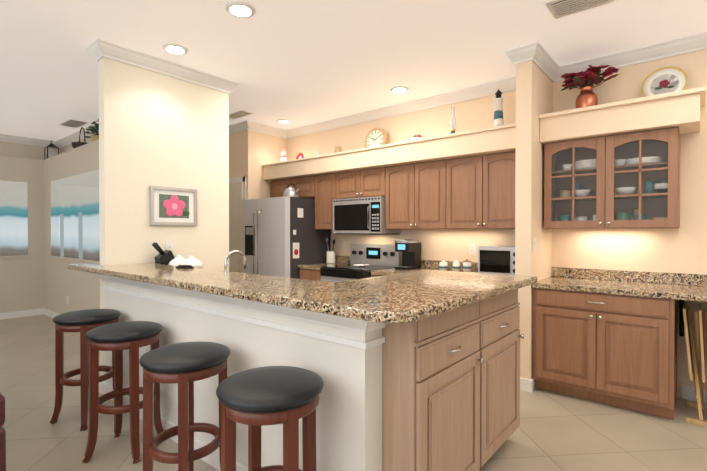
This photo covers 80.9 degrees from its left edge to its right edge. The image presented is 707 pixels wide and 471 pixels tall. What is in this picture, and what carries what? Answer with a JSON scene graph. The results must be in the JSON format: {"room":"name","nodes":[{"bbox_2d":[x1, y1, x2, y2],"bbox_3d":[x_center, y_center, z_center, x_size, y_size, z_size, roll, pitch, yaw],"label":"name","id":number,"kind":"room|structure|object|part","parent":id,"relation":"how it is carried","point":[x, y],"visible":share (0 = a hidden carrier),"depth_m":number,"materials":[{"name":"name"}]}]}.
{"room":"kitchen","nodes":[
{"label":"kitchen","id":0,"kind":"room"},
{"bbox_2d":[0,133,99,313],"bbox_3d":[-5.239,-0.130,3.437,4.730,2.880,6.170,0,1,40],"label":"wall","id":1,"kind":"structure","parent":0,"point":[39,278],"depth_m":6.48,"materials":[{"name":"beige paint"}]},
{"bbox_2d":[0,181,30,257],"bbox_3d":[-5.851,-0.240,5.726,0.018,1.185,2.230,0,1,40],"label":"mirror panel","id":2,"kind":"object","parent":1,"relation":"attached to","point":[13,195],"depth_m":6.43,"materials":[{"name":"glass"}]},
{"bbox_2d":[44,140,58,159],"bbox_3d":[-4.972,-1.398,6.825,0.162,0.348,0.162,0,1,40],"label":"lantern","id":3,"kind":"object","parent":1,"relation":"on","point":[51,146],"visible":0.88,"depth_m":6.81,"materials":[{"name":"grey metal"}]},
{"bbox_2d":[50,169,99,263],"bbox_3d":[-3.242,-0.235,5.227,3.908,1.185,0.018,0,1,40],"label":"mirror panel","id":4,"kind":"object","parent":1,"relation":"attached to","point":[75,218],"depth_m":5.71,"materials":[{"name":"glass"}]},
{"bbox_2d":[71,127,86,147],"bbox_3d":[-3.890,-1.384,5.938,0.260,0.337,0.256,0,1,40],"label":"basket","id":5,"kind":"object","parent":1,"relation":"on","point":[76,144],"visible":0.48,"depth_m":5.84,"materials":[{"name":"wicker"}]},
{"bbox_2d":[85,119,98,141],"bbox_3d":[-3.397,-1.381,5.467,0.404,0.340,0.256,0,1,40],"label":"potted plant","id":6,"kind":"object","parent":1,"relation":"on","point":[94,130],"visible":0.6,"depth_m":5.44,"materials":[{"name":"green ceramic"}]},
{"bbox_2d":[98,57,228,381],"bbox_3d":[-1.703,-0.135,3.879,0.144,2.880,1.170,0,1,40],"label":"wall","id":7,"kind":"structure","parent":0,"point":[157,129],"depth_m":3.74,"materials":[{"name":"beige paint"}]},
{"bbox_2d":[166,243,173,254],"bbox_3d":[-1.691,0.124,3.811,0.008,0.116,0.072,0,1,40],"label":"outlet","id":8,"kind":"object","parent":7,"relation":"attached to","point":[169,246],"visible":0.6,"depth_m":3.81,"materials":[{"name":"white plastic"}]},
{"bbox_3d":[-1.658,-0.269,3.836,0.022,0.349,0.440,0,1,40],"label":"picture of flower","id":9,"kind":"part","parent":7,"relation":"part of","materials":[{"name":"white wood"}]},
{"bbox_2d":[229,130,254,199],"bbox_3d":[-2.876,-0.165,7.071,3.720,2.880,0.120,0,1,40],"label":"wall","id":10,"kind":"structure","parent":0,"point":[242,154],"depth_m":5.91,"materials":[{"name":"beige paint"}]},
{"bbox_2d":[229,176,245,272],"bbox_3d":[-1.901,0.224,6.127,0.930,2.120,0.088,0,1,40],"label":"door leaf","id":11,"kind":"structure","parent":10,"relation":"in","point":[237,190],"depth_m":5.96,"materials":[{"name":"paint"}]},
{"bbox_2d":[229,120,251,134],"bbox_3d":[-2.748,-1.546,6.827,3.372,0.110,0.072,0,1,40],"label":"crown molding","id":12,"kind":"structure","parent":10,"relation":"attached to","point":[245,125],"depth_m":5.87,"materials":[{"name":"white paint"}]},
{"bbox_2d":[105,281,381,470],"bbox_3d":[-0.958,0.807,2.587,2.712,1.022,0.120,0,1,40],"label":"wall","id":13,"kind":"structure","parent":0,"point":[349,422],"depth_m":2.01,"materials":[{"name":"white paint"}]},
{"bbox_2d":[99,381,247,470],"bbox_3d":[-1.048,1.268,2.577,2.864,0.100,0.014,0,1,40],"label":"baseboard","id":14,"kind":"structure","parent":13,"relation":"attached to","point":[213,458],"depth_m":2.57,"materials":[{"name":"white wood"}]},
{"bbox_2d":[96,274,386,349],"bbox_3d":[-0.952,0.371,2.521,2.797,0.150,0.207,0,1,40],"label":"trim","id":15,"kind":"structure","parent":13,"relation":"attached to","point":[362,326],"depth_m":2.02,"materials":[{"name":"white wood"}]},
{"bbox_2d":[0,314,706,470],"bbox_3d":[-2.109,1.346,2.203,11.300,0.050,8.250,0,1,40],"label":"floor","id":16,"kind":"structure","parent":0,"point":[554,431],"depth_m":2.78,"materials":[{"name":"tile"}]},
{"bbox_2d":[0,393,5,470],"bbox_3d":[-2.679,0.873,2.167,2.165,0.897,0.980,0,1,40],"label":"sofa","id":17,"kind":"object","parent":16,"relation":"on","point":[2,439],"visible":1,"depth_m":1.89,"materials":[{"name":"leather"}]},
{"bbox_2d":[0,308,42,319],"bbox_3d":[-6.863,1.249,4.526,0.016,0.100,5.748,0,1,40],"label":"baseboard","id":18,"kind":"structure","parent":16,"relation":"on","point":[7,315],"depth_m":6.50,"materials":[{"name":"white wood"}]},
{"bbox_2d":[43,308,59,317],"bbox_3d":[-3.376,1.241,5.354,4.262,0.100,0.016,0,1,40],"label":"baseboard","id":19,"kind":"structure","parent":16,"relation":"on","point":[46,312],"depth_m":6.51,"materials":[{"name":"white wood"}]},
{"bbox_2d":[49,309,120,430],"bbox_3d":[-1.915,0.936,2.992,0.423,0.770,0.423,0,1,40],"label":"bar stool","id":20,"kind":"object","parent":16,"relation":"on","point":[83,322],"visible":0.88,"depth_m":2.88,"materials":[{"name":"brown wood"}]},
{"bbox_3d":[-1.915,0.580,2.989,0.416,0.057,0.416,0,1,40],"label":"seat","id":21,"kind":"part","parent":20,"relation":"part of","materials":[{"name":"black leather"}]},
{"bbox_2d":[82,321,162,463],"bbox_3d":[-1.405,0.940,2.557,0.463,0.770,0.463,0,1,40],"label":"bar stool","id":22,"kind":"object","parent":16,"relation":"on","point":[118,338],"visible":0.92,"depth_m":2.42,"materials":[{"name":"brown wood"}]},
{"bbox_3d":[-1.405,0.584,2.554,0.416,0.057,0.416,0,1,40],"label":"seat","id":23,"kind":"part","parent":22,"relation":"part of","materials":[{"name":"black leather"}]},
{"bbox_2d":[139,341,229,470],"bbox_3d":[-0.824,0.945,2.047,0.416,0.770,0.416,0,1,40],"label":"bar stool","id":24,"kind":"object","parent":16,"relation":"on","point":[184,365],"visible":1,"depth_m":1.95,"materials":[{"name":"brown wood"}]},
{"bbox_3d":[-0.824,0.589,2.044,0.416,0.057,0.416,0,1,40],"label":"seat","id":25,"kind":"part","parent":24,"relation":"part of","materials":[{"name":"black leather"}]},
{"bbox_2d":[216,366,323,470],"bbox_3d":[-0.326,0.949,1.645,0.451,0.770,0.451,0,1,40],"label":"bar stool","id":26,"kind":"object","parent":16,"relation":"on","point":[256,399],"visible":1,"depth_m":1.53,"materials":[{"name":"brown wood"}]},
{"bbox_3d":[-0.326,0.593,1.641,0.416,0.057,0.416,0,1,40],"label":"seat","id":27,"kind":"part","parent":26,"relation":"part of","materials":[{"name":"black leather"}]},
{"bbox_3d":[-0.326,0.978,1.645,0.451,0.712,0.451,0,1,40],"label":"frame","id":28,"kind":"part","parent":26,"relation":"part of","materials":[{"name":"brown wood"}]},
{"bbox_2d":[242,183,329,278],"bbox_3d":[-0.952,0.295,5.716,0.921,1.986,0.891,0,1,40],"label":"fridge","id":29,"kind":"object","parent":16,"relation":"on","point":[282,237],"visible":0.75,"depth_m":5.38,"materials":[{"name":"silver metal"}]},
{"bbox_3d":[-1.265,0.171,5.447,0.116,1.021,0.078,0,1,40],"label":"handle","id":30,"kind":"part","parent":29,"relation":"part of","materials":[{"name":"silver metal"}]},
{"bbox_2d":[283,183,298,196],"bbox_3d":[-0.814,-0.594,5.497,0.261,0.205,0.210,0,1,40],"label":"kettle","id":31,"kind":"object","parent":29,"relation":"on","point":[289,192],"depth_m":5.44,"materials":[{"name":"silver metal"}]},
{"bbox_2d":[298,267,320,280],"bbox_3d":[-0.345,0.854,5.417,0.389,0.870,0.638,0,1,40],"label":"base cabinet","id":32,"kind":"object","parent":16,"relation":"on","point":[307,273],"depth_m":5.16,"materials":[{"name":"brown wood"}]},
{"bbox_2d":[298,263,349,270],"bbox_3d":[-0.348,0.397,5.409,0.393,0.040,0.648,0,1,40],"label":"countertop","id":33,"kind":"structure","parent":32,"relation":"on","point":[318,265],"depth_m":5.33,"materials":[{"name":"brown stone"}]},
{"bbox_2d":[326,235,334,262],"bbox_3d":[-0.305,0.185,5.601,0.180,0.379,0.120,0,1,40],"label":"utensil crock","id":34,"kind":"object","parent":33,"relation":"on","point":[330,256],"visible":1,"depth_m":5.56,"materials":[{"name":"ceramic"}]},
{"bbox_2d":[123,278,523,470],"bbox_3d":[-0.426,0.802,3.063,2.917,1.022,1.288,0,1,40],"label":"kitchen island","id":35,"kind":"object","parent":16,"relation":"on","point":[451,373],"depth_m":1.90,"materials":[{"name":"brown wood"}]},
{"bbox_2d":[67,254,536,329],"bbox_3d":[-0.650,0.269,3.041,3.370,0.040,1.540,0,1,40],"label":"island countertop","id":36,"kind":"structure","parent":35,"relation":"on","point":[399,300],"depth_m":2.05,"materials":[{"name":"brown stone"}]},
{"bbox_2d":[152,242,174,264],"bbox_3d":[-1.682,0.226,3.715,0.100,0.332,0.221,0,1,40],"label":"knife block","id":37,"kind":"object","parent":36,"relation":"on","point":[165,257],"visible":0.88,"depth_m":3.67,"materials":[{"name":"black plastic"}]},
{"bbox_2d":[176,265,193,268],"bbox_3d":[-1.282,0.236,3.150,0.140,0.021,0.080,0,1,40],"label":"tray","id":38,"kind":"object","parent":36,"relation":"on","point":[185,266],"visible":1,"depth_m":3.12,"materials":[{"name":"grey metal"}]},
{"bbox_2d":[168,255,202,268],"bbox_3d":[-1.460,0.283,3.611,0.372,0.220,0.195,0,1,40],"label":"dishes","id":39,"kind":"object","parent":36,"relation":"on","point":[190,260],"visible":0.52,"depth_m":3.53,"materials":[{"name":"ceramic"}]},
{"bbox_2d":[224,250,245,270],"bbox_3d":[-0.873,0.255,3.112,0.118,0.287,0.207,0,1,40],"label":"faucet","id":40,"kind":"object","parent":36,"relation":"on","point":[235,251],"depth_m":3.11,"materials":[{"name":"silver metal"}]},
{"bbox_2d":[320,243,401,282],"bbox_3d":[0.073,0.702,5.011,0.760,1.185,0.693,0,1,40],"label":"stove","id":41,"kind":"object","parent":16,"relation":"on","point":[366,260],"visible":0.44,"depth_m":5.03,"materials":[{"name":"silver metal"}]},
{"bbox_2d":[531,267,706,419],"bbox_3d":[2.142,0.807,3.329,1.187,1.003,0.671,0,1,40],"label":"base cabinet","id":42,"kind":"object","parent":16,"relation":"on","point":[608,337],"visible":1,"depth_m":3.17,"materials":[{"name":"brown wood"}]},
{"bbox_3d":[1.849,0.572,3.158,0.151,0.130,0.036,0,1,40],"label":"handle","id":43,"kind":"part","parent":42,"relation":"part of","materials":[{"name":"silver metal"}]},
{"bbox_2d":[683,302,706,426],"bbox_3d":[2.611,0.914,2.938,0.432,0.800,0.380,0,1,40],"label":"trays","id":44,"kind":"object","parent":16,"relation":"on","point":[701,340],"visible":1,"depth_m":2.97,"materials":[{"name":"brown wood"}]},
{"bbox_2d":[0,0,706,140],"bbox_3d":[-2.109,-1.583,2.175,11.300,0.050,8.250,0,1,40],"label":"ceiling","id":45,"kind":"structure","parent":0,"point":[298,63],"depth_m":3.39,"materials":[{"name":"paint"}]},
{"bbox_2d":[0,133,59,148],"bbox_3d":[-6.976,-1.526,4.789,0.072,0.110,6.050,0,1,40],"label":"crown molding","id":46,"kind":"structure","parent":45,"relation":"attached to","point":[3,137],"depth_m":6.74,"materials":[{"name":"white paint"}]},
{"bbox_2d":[59,119,87,127],"bbox_3d":[-3.931,-1.582,5.817,0.504,0.022,0.233,0,1,40],"label":"vent","id":47,"kind":"object","parent":45,"relation":"in","point":[70,122],"depth_m":5.82,"materials":[{"name":"grey metal"}]},
{"bbox_2d":[56,122,98,147],"bbox_3d":[-3.286,-1.534,5.609,4.520,0.110,0.072,0,1,40],"label":"crown molding","id":48,"kind":"structure","parent":45,"relation":"attached to","point":[74,137],"depth_m":6.56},
{"bbox_2d":[88,38,238,93],"bbox_3d":[-1.646,-1.517,3.819,0.092,0.110,1.314,0,1,40],"label":"crown molding","id":49,"kind":"structure","parent":45,"relation":"attached to","point":[99,48],"depth_m":3.67,"materials":[{"name":"white wood"}]},
{"bbox_2d":[162,43,187,54],"bbox_3d":[-1.478,-1.559,3.442,0.205,0.022,0.203,0,1,40],"label":"recessed light","id":50,"kind":"object","parent":45,"relation":"in","point":[172,48],"depth_m":3.46,"materials":[{"name":"white glass"}]},
{"bbox_2d":[225,1,255,17],"bbox_3d":[-0.773,-1.554,2.830,0.204,0.022,0.200,0,1,40],"label":"recessed light","id":51,"kind":"object","parent":45,"relation":"in","point":[235,8],"depth_m":2.84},
{"bbox_2d":[229,110,252,118],"bbox_3d":[-1.500,-1.578,5.382,0.428,0.022,0.182,0,1,40],"label":"vent","id":52,"kind":"object","parent":45,"relation":"in","point":[241,113],"depth_m":5.37,"materials":[{"name":"grey metal"}]},
{"bbox_2d":[390,86,408,92],"bbox_3d":[0.492,-1.569,4.425,0.202,0.022,0.207,0,1,40],"label":"recessed light","id":53,"kind":"object","parent":45,"relation":"in","point":[398,89],"depth_m":4.44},
{"bbox_2d":[545,0,613,18],"bbox_3d":[1.491,-1.553,2.738,0.357,0.022,0.278,0,1,40],"label":"vent","id":54,"kind":"object","parent":45,"relation":"in","point":[559,8],"depth_m":2.79,"materials":[{"name":"white metal"}]},
{"bbox_2d":[371,267,477,274],"bbox_3d":[0.991,0.407,4.297,1.553,0.040,0.648,0,1,40],"label":"countertop","id":55,"kind":"structure","parent":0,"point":[389,271],"depth_m":4.52,"materials":[{"name":"brown stone"}]},
{"bbox_2d":[394,239,420,269],"bbox_3d":[0.616,0.212,4.734,0.180,0.342,0.316,0,1,40],"label":"coffee maker","id":56,"kind":"object","parent":55,"relation":"on","point":[410,249],"visible":1,"depth_m":4.70,"materials":[{"name":"black plastic"}]},
{"bbox_2d":[439,260,447,270],"bbox_3d":[0.991,0.328,4.564,0.099,0.112,0.099,0,1,40],"label":"canister","id":57,"kind":"object","parent":55,"relation":"on","point":[443,264],"visible":0.98,"depth_m":4.53,"materials":[{"name":"ceramic"}]},
{"bbox_2d":[452,260,460,270],"bbox_3d":[1.109,0.324,4.466,0.089,0.122,0.089,0,1,40],"label":"canister","id":58,"kind":"object","parent":55,"relation":"on","point":[456,266],"visible":0.96,"depth_m":4.43,"materials":[{"name":"ceramic"}]},
{"bbox_2d":[462,259,471,271],"bbox_3d":[1.204,0.318,4.388,0.099,0.137,0.099,0,1,40],"label":"canister","id":59,"kind":"object","parent":55,"relation":"on","point":[467,265],"visible":0.94,"depth_m":4.35,"materials":[{"name":"ceramic"}]},
{"bbox_2d":[478,245,514,274],"bbox_3d":[1.463,0.247,3.994,0.408,0.285,0.414,0,1,40],"label":"toaster oven","id":60,"kind":"object","parent":55,"relation":"on","point":[494,259],"visible":0.58,"depth_m":3.88,"materials":[{"name":"silver metal"}]},
{"bbox_2d":[255,49,706,397],"bbox_3d":[1.655,-0.134,3.840,7.620,2.880,0.800,0,1,40],"label":"wall","id":61,"kind":"structure","parent":0,"point":[532,97],"depth_m":3.61,"materials":[{"name":"beige paint"}]},
{"bbox_2d":[252,122,287,138],"bbox_3d":[-1.251,-1.538,6.045,0.070,0.110,0.600,0,1,40],"label":"crown molding","id":62,"kind":"structure","parent":61,"relation":"attached to","point":[256,127],"depth_m":6.06,"materials":[{"name":"white paint"}]},
{"bbox_2d":[270,176,313,198],"bbox_3d":[-0.766,-0.659,5.942,0.937,0.290,0.348,0,1,40],"label":"upper cabinet","id":63,"kind":"object","parent":61,"relation":"attached to","point":[305,185],"depth_m":5.73,"materials":[{"name":"brown wood"}]},
{"bbox_2d":[314,173,333,229],"bbox_3d":[-0.259,-0.440,5.523,0.380,0.720,0.348,0,1,40],"label":"upper cabinet","id":64,"kind":"object","parent":61,"relation":"attached to","point":[323,184],"depth_m":5.40,"materials":[{"name":"brown wood"}]},
{"bbox_2d":[342,241,345,249],"bbox_3d":[-0.133,0.134,5.645,0.072,0.116,0.009,0,1,40],"label":"electrical outlet plate","id":65,"kind":"object","parent":61,"relation":"attached to","point":[343,242],"depth_m":5.64,"materials":[{"name":"white plastic"}]},
{"bbox_2d":[334,167,385,198],"bbox_3d":[0.181,-0.627,5.155,0.765,0.340,0.348,0,1,40],"label":"upper cabinet","id":66,"kind":"object","parent":61,"relation":"attached to","point":[367,182],"depth_m":5.01,"materials":[{"name":"brown wood"}]},
{"bbox_2d":[333,196,400,234],"bbox_3d":[0.146,-0.233,5.116,0.750,0.437,0.458,0,1,40],"label":"microwave","id":67,"kind":"object","parent":66,"relation":"attached to","point":[364,215],"visible":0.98,"depth_m":4.93,"materials":[{"name":"silver metal"}]},
{"bbox_2d":[262,123,515,180],"bbox_3d":[0.232,-0.907,5.022,3.664,0.217,0.482,0,1,40],"label":"shelf","id":68,"kind":"object","parent":61,"relation":"attached to","point":[492,140],"visible":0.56,"depth_m":4.49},
{"bbox_2d":[280,150,286,161],"bbox_3d":[-1.021,-1.136,6.053,0.120,0.220,0.117,0,1,40],"label":"lighthouse figurine","id":69,"kind":"object","parent":68,"relation":"on","point":[283,157],"visible":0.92,"depth_m":6.02,"materials":[{"name":"ceramic"}]},
{"bbox_2d":[296,153,303,158],"bbox_3d":[-0.755,-1.100,5.865,0.150,0.151,0.050,0,1,40],"label":"plate","id":70,"kind":"object","parent":68,"relation":"on","point":[300,155],"visible":0.62,"depth_m":5.87,"materials":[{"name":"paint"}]},
{"bbox_2d":[334,147,341,152],"bbox_3d":[-0.194,-1.082,5.367,0.130,0.125,0.107,0,1,40],"label":"pitcher","id":71,"kind":"object","parent":68,"relation":"on","point":[338,149],"visible":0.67,"depth_m":5.34,"materials":[{"name":"beige ceramic"}]},
{"bbox_2d":[365,128,385,147],"bbox_3d":[0.270,-1.181,5.144,0.320,0.320,0.073,0,1,40],"label":"clock","id":72,"kind":"object","parent":68,"relation":"on","point":[375,136],"visible":0.73,"depth_m":5.13,"materials":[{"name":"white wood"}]},
{"bbox_2d":[410,134,422,140],"bbox_3d":[0.709,-1.065,4.617,0.170,0.105,0.170,0,1,40],"label":"fruit bowl","id":73,"kind":"object","parent":68,"relation":"on","point":[416,137],"visible":0.42,"depth_m":4.55,"materials":[{"name":"ceramic"}]},
{"bbox_2d":[449,107,456,133],"bbox_3d":[1.042,-1.177,4.339,0.120,0.335,0.117,0,1,40],"label":"oil lamp","id":74,"kind":"object","parent":68,"relation":"on","point":[453,130],"visible":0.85,"depth_m":4.32,"materials":[{"name":"blue glass"}]},
{"bbox_2d":[493,89,503,126],"bbox_3d":[1.411,-1.217,4.032,0.150,0.420,0.146,0,1,40],"label":"lighthouse figurine","id":75,"kind":"object","parent":68,"relation":"on","point":[498,120],"visible":0.62,"depth_m":4.00,"materials":[{"name":"beige ceramic"}]},
{"bbox_2d":[288,76,515,138],"bbox_3d":[0.365,-1.530,5.176,3.670,0.110,0.072,0,1,40],"label":"crown molding","id":76,"kind":"structure","parent":61,"relation":"attached to","point":[509,84],"depth_m":4.89,"materials":[{"name":"beige paint"}]},
{"bbox_2d":[335,255,477,270],"bbox_3d":[0.744,0.332,4.907,2.714,0.097,0.023,0,1,40],"label":"backsplash","id":77,"kind":"structure","parent":61,"relation":"attached to","point":[338,259],"depth_m":4.77,"materials":[{"name":"brown stone"}]},
{"bbox_2d":[385,159,449,228],"bbox_3d":[0.792,-0.432,4.649,0.824,0.720,0.348,0,1,40],"label":"upper cabinet","id":78,"kind":"object","parent":61,"relation":"attached to","point":[417,194],"depth_m":4.50,"materials":[{"name":"brown wood"}]},
{"bbox_2d":[469,244,475,254],"bbox_3d":[1.285,0.148,4.467,0.072,0.116,0.009,0,1,40],"label":"electrical outlet plate","id":79,"kind":"object","parent":61,"relation":"attached to","point":[472,249],"depth_m":4.47,"materials":[{"name":"white plastic"}]},
{"bbox_2d":[450,151,515,228],"bbox_3d":[1.355,-0.427,4.182,0.855,0.720,0.348,0,1,40],"label":"upper cabinet","id":80,"kind":"object","parent":61,"relation":"attached to","point":[475,192],"depth_m":4.03,"materials":[{"name":"brown wood"}]},
{"bbox_2d":[504,47,523,65],"bbox_3d":[1.517,-1.516,3.732,0.092,0.110,0.622,0,1,40],"label":"crown molding","id":81,"kind":"structure","parent":61,"relation":"attached to","point":[516,55],"depth_m":3.49,"materials":[{"name":"white wood"}]},
{"bbox_2d":[533,238,535,251],"bbox_3d":[1.545,0.077,3.526,0.012,0.116,0.072,0,1,40],"label":"electrical outlet plate","id":82,"kind":"object","parent":61,"relation":"attached to","point":[534,239],"depth_m":3.51,"materials":[{"name":"white plastic"}]},
{"bbox_2d":[524,42,559,79],"bbox_3d":[1.657,-1.515,3.616,0.092,0.110,0.622,0,1,40],"label":"crown molding","id":83,"kind":"structure","parent":61,"relation":"attached to","point":[536,53],"depth_m":3.54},
{"bbox_2d":[544,127,679,228],"bbox_3d":[2.151,-0.436,3.494,0.940,0.750,0.387,0,1,40],"label":"upper cabinet","id":84,"kind":"object","parent":61,"relation":"attached to","point":[630,180],"visible":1,"depth_m":3.44,"materials":[{"name":"brown wood"}]},
{"bbox_2d":[539,86,705,143],"bbox_3d":[2.178,-0.930,3.418,1.107,0.230,0.462,0,1,40],"label":"shelf","id":85,"kind":"object","parent":61,"relation":"attached to","point":[680,110],"visible":0.96,"depth_m":3.21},
{"bbox_2d":[561,65,618,107],"bbox_3d":[2.016,-1.253,3.564,0.454,0.411,0.364,0,1,40],"label":"flower vase","id":86,"kind":"object","parent":85,"relation":"on","point":[587,80],"visible":1,"depth_m":3.51,"materials":[{"name":"orange metal"}]},
{"bbox_2d":[642,67,687,96],"bbox_3d":[2.495,-1.202,3.327,0.300,0.313,0.100,0,1,40],"label":"decorative plate","id":87,"kind":"object","parent":85,"relation":"on","point":[665,80],"visible":0.73,"depth_m":3.33,"materials":[{"name":"white ceramic"}]},
{"bbox_2d":[552,32,706,81],"bbox_3d":[3.299,-1.507,2.738,3.700,0.110,0.072,0,1,40],"label":"crown molding","id":88,"kind":"structure","parent":61,"relation":"attached to","point":[696,42],"depth_m":3.45,"materials":[{"name":"white wood"}]},
{"bbox_2d":[682,385,706,402],"bbox_3d":[3.693,1.269,2.472,2.720,0.100,0.014,0,1,40],"label":"baseboard","id":89,"kind":"structure","parent":61,"relation":"attached to","point":[689,393],"depth_m":3.30,"materials":[{"name":"white wood"}]}
]}

